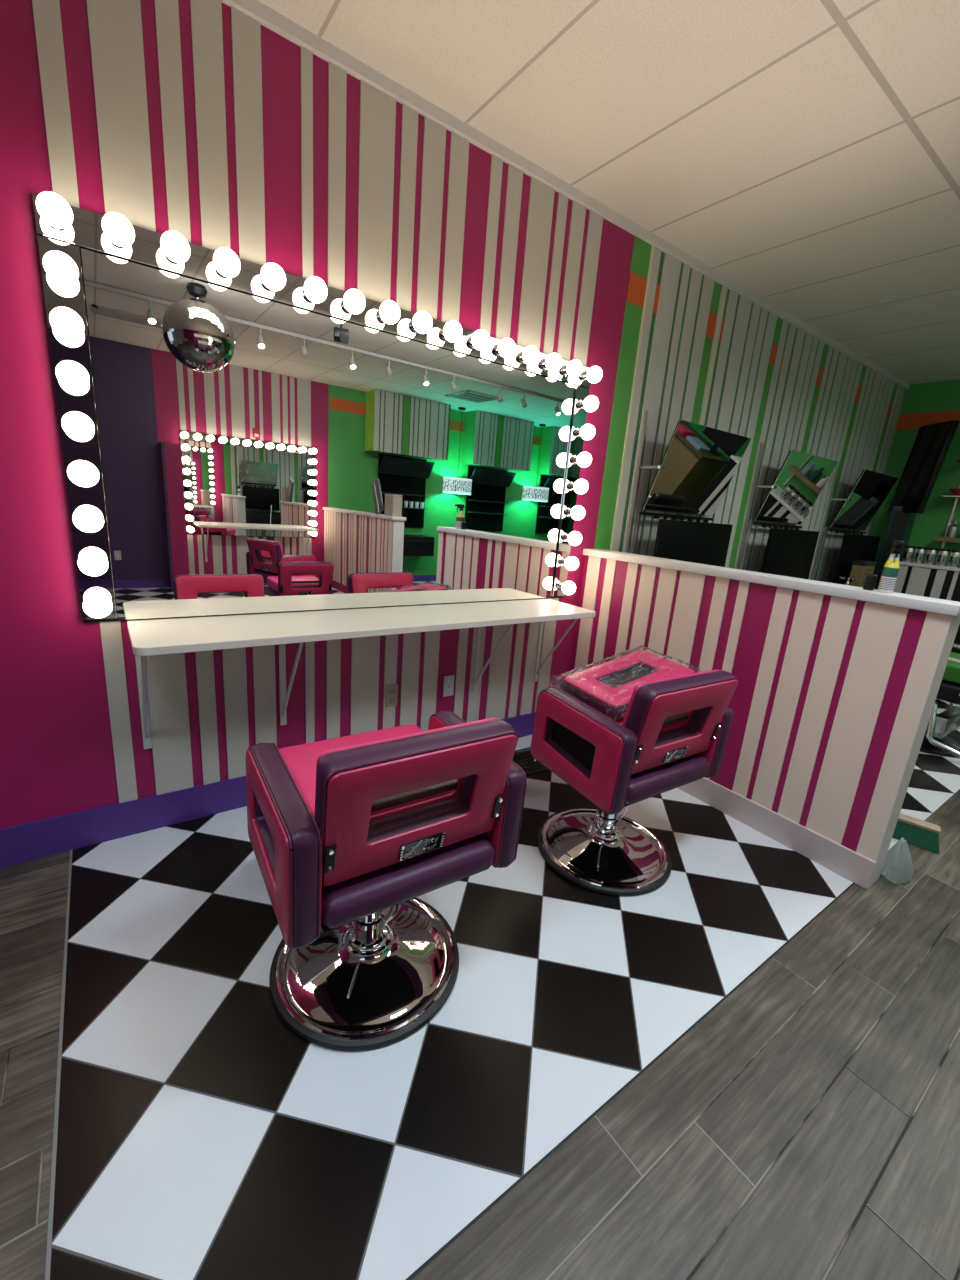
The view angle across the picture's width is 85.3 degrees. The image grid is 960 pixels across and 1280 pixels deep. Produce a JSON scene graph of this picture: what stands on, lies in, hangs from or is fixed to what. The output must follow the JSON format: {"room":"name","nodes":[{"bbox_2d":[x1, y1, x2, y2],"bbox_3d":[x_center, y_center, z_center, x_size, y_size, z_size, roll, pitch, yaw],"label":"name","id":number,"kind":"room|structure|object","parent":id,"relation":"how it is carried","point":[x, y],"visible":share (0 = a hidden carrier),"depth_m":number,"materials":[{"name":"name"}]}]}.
{"room":"salon","nodes":[
{"label":"salon","id":0,"kind":"room"},
{"bbox_2d":[0,0,905,828],"bbox_3d":[0.108,-0.780,2.791,10.300,2.899,0.109,-6,18,-35],"label":"wall","id":1,"kind":"structure","parent":0,"point":[198,120],"depth_m":2.04,"materials":[{"name":"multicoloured paint"}]},
{"bbox_2d":[0,712,534,867],"bbox_3d":[-1.793,0.751,1.797,5.806,0.148,0.014,-6,18,-35],"label":"baseboard","id":2,"kind":"structure","parent":1,"relation":"attached to","point":[24,842],"depth_m":2.06,"materials":[{"name":"purple paint"}]},
{"bbox_2d":[32,192,601,622],"bbox_3d":[-0.360,-0.758,2.296,2.340,1.272,0.134,-6,18,-35],"label":"vanity mirror","id":3,"kind":"object","parent":1,"relation":"attached to","point":[239,436],"visible":1,"depth_m":2.05,"materials":[{"name":"black mirror"}]},
{"bbox_2d":[214,266,227,277],"bbox_3d":[-0.876,-1.273,1.782,0.052,0.052,0.036,-6,18,-35],"label":"socket","id":4,"kind":"object","parent":3,"relation":"attached to","point":[216,274],"depth_m":1.79,"materials":[{"name":"silver metal"}]},
{"bbox_2d":[261,278,272,290],"bbox_3d":[-0.754,-1.286,1.868,0.052,0.052,0.036,-6,18,-35],"label":"socket","id":5,"kind":"object","parent":3,"relation":"attached to","point":[263,288],"depth_m":1.88,"materials":[{"name":"silver metal"}]},
{"bbox_2d":[303,289,312,302],"bbox_3d":[-0.633,-1.298,1.954,0.052,0.052,0.036,-6,18,-35],"label":"socket","id":6,"kind":"object","parent":3,"relation":"attached to","point":[305,299],"depth_m":1.96,"materials":[{"name":"silver metal"}]},
{"bbox_2d":[341,300,350,313],"bbox_3d":[-0.512,-1.311,2.041,0.052,0.052,0.036,-6,18,-35],"label":"socket","id":7,"kind":"object","parent":3,"relation":"attached to","point":[343,309],"depth_m":2.04,"materials":[{"name":"silver metal"}]},
{"bbox_2d":[377,310,384,323],"bbox_3d":[-0.391,-1.324,2.127,0.052,0.052,0.036,-6,18,-35],"label":"socket","id":8,"kind":"object","parent":3,"relation":"attached to","point":[379,320],"depth_m":2.13,"materials":[{"name":"silver metal"}]},
{"bbox_2d":[409,319,417,332],"bbox_3d":[-0.269,-1.337,2.213,0.052,0.052,0.036,-6,18,-35],"label":"socket","id":9,"kind":"object","parent":3,"relation":"attached to","point":[411,328],"depth_m":2.21,"materials":[{"name":"silver metal"}]},
{"bbox_2d":[439,328,447,341],"bbox_3d":[-0.148,-1.349,2.299,0.052,0.052,0.036,-6,18,-35],"label":"socket","id":10,"kind":"object","parent":3,"relation":"attached to","point":[442,338],"depth_m":2.30,"materials":[{"name":"silver metal"}]},
{"bbox_2d":[467,337,474,348],"bbox_3d":[-0.027,-1.362,2.385,0.052,0.052,0.036,-6,18,-35],"label":"socket","id":11,"kind":"object","parent":3,"relation":"attached to","point":[469,339],"depth_m":2.38,"materials":[{"name":"silver metal"}]},
{"bbox_2d":[493,344,500,356],"bbox_3d":[0.095,-1.375,2.471,0.052,0.052,0.036,-6,18,-35],"label":"socket","id":12,"kind":"object","parent":3,"relation":"attached to","point":[496,353],"depth_m":2.47,"materials":[{"name":"silver metal"}]},
{"bbox_2d":[518,352,524,363],"bbox_3d":[0.216,-1.387,2.558,0.052,0.052,0.036,-6,18,-35],"label":"socket","id":13,"kind":"object","parent":3,"relation":"attached to","point":[520,354],"depth_m":2.55,"materials":[{"name":"silver metal"}]},
{"bbox_2d":[540,359,546,369],"bbox_3d":[0.337,-1.400,2.644,0.052,0.052,0.036,-6,18,-35],"label":"socket","id":14,"kind":"object","parent":3,"relation":"attached to","point":[543,366],"depth_m":2.64,"materials":[{"name":"silver metal"}]},
{"bbox_2d":[557,582,563,589],"bbox_3d":[0.492,-0.319,3.103,0.052,0.052,0.036,-6,18,-35],"label":"socket","id":15,"kind":"object","parent":3,"relation":"attached to","point":[559,584],"depth_m":3.10,"materials":[{"name":"silver metal"}]},
{"bbox_2d":[560,558,565,565],"bbox_3d":[0.503,-0.457,3.067,0.052,0.052,0.036,-6,18,-35],"label":"socket","id":16,"kind":"object","parent":3,"relation":"attached to","point":[562,560],"depth_m":3.06,"materials":[{"name":"silver metal"}]},
{"bbox_2d":[562,365,567,375],"bbox_3d":[0.459,-1.413,2.730,0.052,0.052,0.036,-6,18,-35],"label":"socket","id":17,"kind":"object","parent":3,"relation":"attached to","point":[564,367],"depth_m":2.73,"materials":[{"name":"silver metal"}]},
{"bbox_2d":[563,533,568,541],"bbox_3d":[0.514,-0.595,3.031,0.052,0.052,0.036,-6,18,-35],"label":"socket","id":18,"kind":"object","parent":3,"relation":"attached to","point":[565,535],"depth_m":3.03,"materials":[{"name":"silver metal"}]},
{"bbox_2d":[566,508,571,516],"bbox_3d":[0.525,-0.734,2.995,0.052,0.052,0.036,-6,18,-35],"label":"socket","id":19,"kind":"object","parent":3,"relation":"attached to","point":[568,510],"depth_m":2.99,"materials":[{"name":"silver metal"}]},
{"bbox_2d":[569,482,574,490],"bbox_3d":[0.536,-0.872,2.960,0.052,0.052,0.036,-6,18,-35],"label":"socket","id":20,"kind":"object","parent":3,"relation":"attached to","point":[571,484],"depth_m":2.95,"materials":[{"name":"silver metal"}]},
{"bbox_2d":[572,455,577,464],"bbox_3d":[0.547,-1.010,2.924,0.052,0.052,0.036,-6,18,-35],"label":"socket","id":21,"kind":"object","parent":3,"relation":"attached to","point":[574,457],"depth_m":2.92,"materials":[{"name":"silver metal"}]},
{"bbox_2d":[575,428,580,437],"bbox_3d":[0.558,-1.149,2.888,0.052,0.052,0.036,-6,18,-35],"label":"socket","id":22,"kind":"object","parent":3,"relation":"attached to","point":[577,430],"depth_m":2.88,"materials":[{"name":"silver metal"}]},
{"bbox_2d":[578,400,583,409],"bbox_3d":[0.569,-1.287,2.852,0.052,0.052,0.036,-6,18,-35],"label":"socket","id":23,"kind":"object","parent":3,"relation":"attached to","point":[580,402],"depth_m":2.85,"materials":[{"name":"silver metal"}]},
{"bbox_2d":[581,371,587,381],"bbox_3d":[0.580,-1.425,2.816,0.052,0.052,0.036,-6,18,-35],"label":"socket","id":24,"kind":"object","parent":3,"relation":"attached to","point":[584,375],"depth_m":2.81,"materials":[{"name":"silver metal"}]},
{"bbox_2d":[127,599,595,748],"bbox_3d":[-0.349,0.139,2.424,2.093,0.518,0.394,-6,18,-35],"label":"wall shelf","id":25,"kind":"object","parent":1,"relation":"attached to","point":[193,634],"visible":1,"depth_m":2.12,"materials":[{"name":"beige laminate"}]},
{"bbox_2d":[385,684,397,706],"bbox_3d":[-0.448,0.283,2.643,0.066,0.118,0.009,-6,18,-35],"label":"power outlet","id":26,"kind":"object","parent":1,"relation":"attached to","point":[391,690],"visible":1,"depth_m":2.64,"materials":[{"name":"beige plastic"}]},
{"bbox_2d":[389,688,394,693],"bbox_3d":[-0.445,0.258,2.634,0.034,0.030,0.005,-6,18,-35],"label":"socket","id":27,"kind":"object","parent":26,"relation":"attached to","point":[391,690],"depth_m":2.63,"materials":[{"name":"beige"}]},
{"bbox_2d":[389,698,394,703],"bbox_3d":[-0.449,0.308,2.647,0.034,0.030,0.005,-6,18,-35],"label":"socket","id":28,"kind":"object","parent":26,"relation":"attached to","point":[391,700],"depth_m":2.65,"materials":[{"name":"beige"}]},
{"bbox_2d":[443,675,454,696],"bbox_3d":[-0.168,0.251,2.837,0.066,0.118,0.016,-6,18,-35],"label":"wall plate","id":29,"kind":"object","parent":1,"relation":"attached to","point":[448,686],"visible":1,"depth_m":2.83,"materials":[{"name":"grey plastic"}]},
{"bbox_2d":[221,0,909,388],"bbox_3d":[0.210,-2.141,2.359,10.200,0.040,0.026,-6,18,-35],"label":"trim","id":30,"kind":"structure","parent":1,"relation":"attached to","point":[268,17],"depth_m":2.23,"materials":[{"name":"white paint"}]},
{"bbox_2d":[625,411,750,566],"bbox_3d":[1.388,-0.854,3.503,0.885,1.160,0.229,-6,18,-35],"label":"station","id":31,"kind":"object","parent":1,"relation":"attached to","point":[699,463],"visible":0.84,"depth_m":3.41,"materials":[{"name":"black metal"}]},
{"bbox_2d":[643,419,750,516],"bbox_3d":[1.434,-1.099,3.433,0.810,0.528,0.187,-6,18,-35],"label":"mirror","id":32,"kind":"object","parent":31,"relation":"attached to","point":[699,462],"depth_m":3.40,"materials":[{"name":"silver"}]},
{"bbox_2d":[736,442,837,578],"bbox_3d":[2.533,-0.973,4.317,0.885,1.160,0.229,-6,18,-35],"label":"station","id":33,"kind":"object","parent":1,"relation":"attached to","point":[801,478],"visible":0.84,"depth_m":4.23,"materials":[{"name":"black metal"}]},
{"bbox_2d":[755,450,837,524],"bbox_3d":[2.579,-1.219,4.246,0.810,0.528,0.187,-6,18,-35],"label":"mirror","id":34,"kind":"object","parent":33,"relation":"attached to","point":[801,478],"depth_m":4.21,"materials":[{"name":"silver"}]},
{"bbox_2d":[810,462,897,584],"bbox_3d":[3.691,-1.095,5.140,0.915,1.160,0.229,-6,18,-35],"label":"station","id":35,"kind":"object","parent":1,"relation":"attached to","point":[871,488],"visible":0.9,"depth_m":5.03,"materials":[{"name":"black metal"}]},
{"bbox_2d":[830,469,897,530],"bbox_3d":[3.737,-1.340,5.069,0.840,0.528,0.187,-6,18,-35],"label":"mirror","id":36,"kind":"object","parent":35,"relation":"attached to","point":[871,488],"depth_m":5.03,"materials":[{"name":"silver"}]},
{"bbox_3d":[3.702,-0.351,5.264,0.940,0.285,0.416,-6,18,-35],"label":"countertop","id":37,"kind":"structure","parent":1,"relation":"attached to","visible":0},
{"bbox_2d":[839,576,858,584],"bbox_3d":[3.414,-0.500,4.850,0.160,0.165,0.160,-6,18,-35],"label":"holder","id":38,"kind":"object","parent":37,"relation":"on","point":[848,580],"visible":0.57,"depth_m":4.81,"materials":[{"name":"silver metal"}]},
{"bbox_2d":[849,560,876,586],"bbox_3d":[3.628,-0.594,4.967,0.270,0.320,0.110,-6,18,-35],"label":"product box","id":39,"kind":"object","parent":37,"relation":"on","point":[860,569],"visible":0.64,"depth_m":4.88,"materials":[{"name":"brown"}]},
{"bbox_2d":[0,699,959,1279],"bbox_3d":[2.718,1.243,1.581,12.800,0.001,5.810,-6,18,-35],"label":"floor","id":40,"kind":"structure","parent":0,"point":[807,1127],"depth_m":1.30,"materials":[{"name":"tile"}]},
{"bbox_2d":[45,850,71,1279],"bbox_3d":[-1.060,1.009,1.317,0.007,0.002,1.712,-6,18,-35],"label":"trim","id":41,"kind":"structure","parent":40,"relation":"attached to","point":[55,1133],"depth_m":1.18,"materials":[{"name":"grey"}]},
{"bbox_2d":[246,711,526,1050],"bbox_3d":[-0.355,0.550,1.610,0.644,0.851,0.806,-5,17,-34],"label":"salon chair","id":42,"kind":"object","parent":40,"relation":"on","point":[345,833],"visible":1,"depth_m":1.34,"materials":[{"name":"pink leather"}]},
{"bbox_2d":[512,669,737,895],"bbox_3d":[0.517,0.457,2.235,0.644,0.851,0.806,-5,17,-33],"label":"salon chair","id":43,"kind":"object","parent":40,"relation":"on","point":[673,732],"visible":0.99,"depth_m":1.97,"materials":[{"name":"pink leather"}]},
{"bbox_2d":[549,645,700,719],"bbox_3d":[0.591,0.162,2.139,0.577,0.173,0.344,-6,18,-34],"label":"cushion","id":44,"kind":"object","parent":43,"relation":"on","point":[608,687],"visible":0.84,"depth_m":2.13,"materials":[{"name":"pink leather"}]},
{"bbox_2d":[405,882,854,1279],"bbox_3d":[0.496,1.111,1.405,2.610,0.002,0.005,-6,18,-35],"label":"trim","id":45,"kind":"structure","parent":40,"relation":"attached to","point":[555,1148],"depth_m":1.24,"materials":[{"name":"metal"}]},
{"bbox_2d":[875,506,915,589],"bbox_3d":[4.257,-0.535,5.512,0.210,1.700,0.160,-6,18,-35],"label":"tower","id":46,"kind":"object","parent":40,"relation":"on","point":[900,524],"visible":0.22,"depth_m":5.32,"materials":[{"name":"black plastic"}]},
{"bbox_2d":[881,837,913,883],"bbox_3d":[1.758,0.904,2.183,0.146,0.198,0.104,0,15,-15],"label":"plastic bag","id":47,"kind":"object","parent":40,"relation":"on","point":[900,849],"visible":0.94,"depth_m":2.21,"materials":[{"name":"plastic"}]},
{"bbox_2d":[892,813,940,853],"bbox_3d":[2.035,0.394,2.598,0.607,1.023,0.413,15,18,36],"label":"broom","id":48,"kind":"object","parent":40,"relation":"on","point":[917,832],"visible":0.28,"depth_m":2.44,"materials":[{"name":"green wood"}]},
{"bbox_2d":[893,561,959,653],"bbox_3d":[4.579,-0.067,4.877,0.390,1.165,1.350,-6,18,-35],"label":"wall","id":49,"kind":"structure","parent":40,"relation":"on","point":[933,581],"depth_m":4.93,"materials":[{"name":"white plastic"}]},
{"bbox_2d":[902,545,915,562],"bbox_3d":[4.190,-0.840,5.094,0.081,0.158,0.081,-6,18,-35],"label":"can","id":50,"kind":"object","parent":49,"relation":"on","point":[909,551],"visible":0.98,"depth_m":5.07,"materials":[{"name":"silver metal"}]},
{"bbox_2d":[912,546,926,563],"bbox_3d":[4.241,-0.818,5.026,0.081,0.158,0.081,-6,18,-35],"label":"can","id":51,"kind":"object","parent":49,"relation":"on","point":[920,552],"visible":0.98,"depth_m":5.00,"materials":[{"name":"silver metal"}]},
{"bbox_2d":[899,561,959,571],"bbox_3d":[4.622,-0.615,4.735,0.390,0.030,1.350,-6,18,-35],"label":"countertop","id":52,"kind":"structure","parent":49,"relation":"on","point":[923,565],"depth_m":4.92,"materials":[{"name":"white paint"}]},
{"bbox_2d":[924,547,938,564],"bbox_3d":[4.292,-0.797,4.957,0.081,0.158,0.081,-6,18,-35],"label":"can","id":53,"kind":"object","parent":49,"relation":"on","point":[931,555],"visible":0.97,"depth_m":4.93,"materials":[{"name":"silver metal"}]},
{"bbox_2d":[935,548,950,565],"bbox_3d":[4.342,-0.775,4.889,0.081,0.158,0.081,-6,18,-35],"label":"can","id":54,"kind":"object","parent":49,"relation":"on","point":[943,555],"visible":1,"depth_m":4.86,"materials":[{"name":"silver metal"}]},
{"bbox_2d":[947,550,959,567],"bbox_3d":[4.393,-0.753,4.821,0.081,0.158,0.081,-6,18,-35],"label":"can","id":55,"kind":"object","parent":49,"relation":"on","point":[954,559],"visible":1,"depth_m":4.80,"materials":[{"name":"silver metal"}]},
{"bbox_2d":[920,643,959,757],"bbox_3d":[3.177,0.256,3.631,0.612,0.950,0.646,-6,18,-35],"label":"chair","id":56,"kind":"object","parent":40,"relation":"on","point":[935,740],"visible":0.28,"depth_m":3.47,"materials":[{"name":"green leather"}]},
{"bbox_2d":[942,652,959,683],"bbox_3d":[3.186,0.164,3.606,0.520,0.120,0.450,-6,18,-35],"label":"seat cushion","id":57,"kind":"object","parent":56,"relation":"on","point":[951,675],"depth_m":3.37,"materials":[{"name":"green leather"}]},
{"bbox_2d":[258,0,959,384],"bbox_3d":[2.943,-1.584,0.849,13.000,0.060,6.010,-6,18,-35],"label":"ceiling","id":58,"kind":"structure","parent":0,"point":[806,153],"depth_m":2.02,"materials":[{"name":"tile"}]},
{"bbox_2d":[570,555,959,886],"bbox_3d":[1.164,0.238,2.704,0.130,1.139,1.770,-6,18,-35],"label":"wall","id":59,"kind":"structure","parent":0,"point":[832,702],"depth_m":2.27,"materials":[{"name":"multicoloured paint"}]},
{"bbox_2d":[583,549,959,615],"bbox_3d":[1.212,-0.328,2.550,0.164,0.038,1.782,-6,18,-35],"label":"trim","id":60,"kind":"structure","parent":59,"relation":"on","point":[948,607],"depth_m":2.25,"materials":[{"name":"white paint"}]},
{"bbox_2d":[863,574,877,590],"bbox_3d":[1.559,-0.230,2.081,0.034,0.061,0.030,-6,18,-35],"label":"box","id":61,"kind":"object","parent":60,"relation":"on","point":[870,581],"visible":1,"depth_m":2.07,"materials":[{"name":"black plastic"}]},
{"bbox_2d":[877,540,903,593],"bbox_3d":[1.592,-0.283,2.014,0.050,0.201,0.095,12,16,27],"label":"spray bottle","id":62,"kind":"object","parent":60,"relation":"on","point":[890,571],"visible":1,"depth_m":2.00,"materials":[{"name":"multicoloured plastic"}]},
{"bbox_2d":[677,777,875,888],"bbox_3d":[1.068,0.732,2.789,0.013,0.127,1.772,-6,18,-35],"label":"baseboard","id":63,"kind":"structure","parent":59,"relation":"attached to","point":[853,866],"depth_m":2.35,"materials":[{"name":"beige paint"}]},
{"bbox_2d":[868,379,959,574],"bbox_3d":[4.824,-0.968,4.959,0.104,2.899,1.900,-6,18,-35],"label":"wall","id":64,"kind":"structure","parent":0,"point":[931,402],"depth_m":5.23,"materials":[{"name":"green paint"}]},
{"bbox_2d":[888,420,959,513],"bbox_3d":[4.387,-1.674,5.109,0.234,0.855,0.488,6,15,5],"label":"wall tv","id":65,"kind":"object","parent":64,"relation":"attached to","point":[931,445],"visible":0.93,"depth_m":5.05,"materials":[{"name":"black plastic"}]},
{"bbox_2d":[934,460,959,548],"bbox_3d":[4.702,-1.229,4.831,0.195,1.050,0.670,-6,18,-35],"label":"wall rack","id":66,"kind":"object","parent":64,"relation":"attached to","point":[944,539],"visible":0.92,"depth_m":5.04,"materials":[{"name":"brown"}]},
{"bbox_2d":[934,536,959,542],"bbox_3d":[4.690,-0.918,4.895,0.195,0.045,0.630,-6,18,-35],"label":"shelf","id":67,"kind":"object","parent":66,"relation":"attached to","point":[944,539],"depth_m":5.01,"materials":[{"name":"brown wood"}]},
{"bbox_2d":[941,495,959,498],"bbox_3d":[4.709,-1.311,4.809,0.195,0.020,0.670,-6,18,-35],"label":"shelf","id":68,"kind":"object","parent":66,"relation":"attached to","point":[944,496],"depth_m":4.98,"materials":[{"name":"silver metal"}]},
{"bbox_2d":[946,521,959,537],"bbox_3d":[4.575,-1.070,5.037,0.084,0.160,0.083,-6,18,-35],"label":"jar","id":69,"kind":"object","parent":66,"relation":"on","point":[952,532],"visible":0.92,"depth_m":5.01,"materials":[{"name":"silver metal"}]},
{"bbox_2d":[949,488,959,494],"bbox_3d":[4.585,-1.397,4.941,0.230,0.060,0.230,-6,18,-35],"label":"bowl","id":70,"kind":"object","parent":66,"relation":"on","point":[956,491],"visible":0.91,"depth_m":4.93,"materials":[{"name":"red"}]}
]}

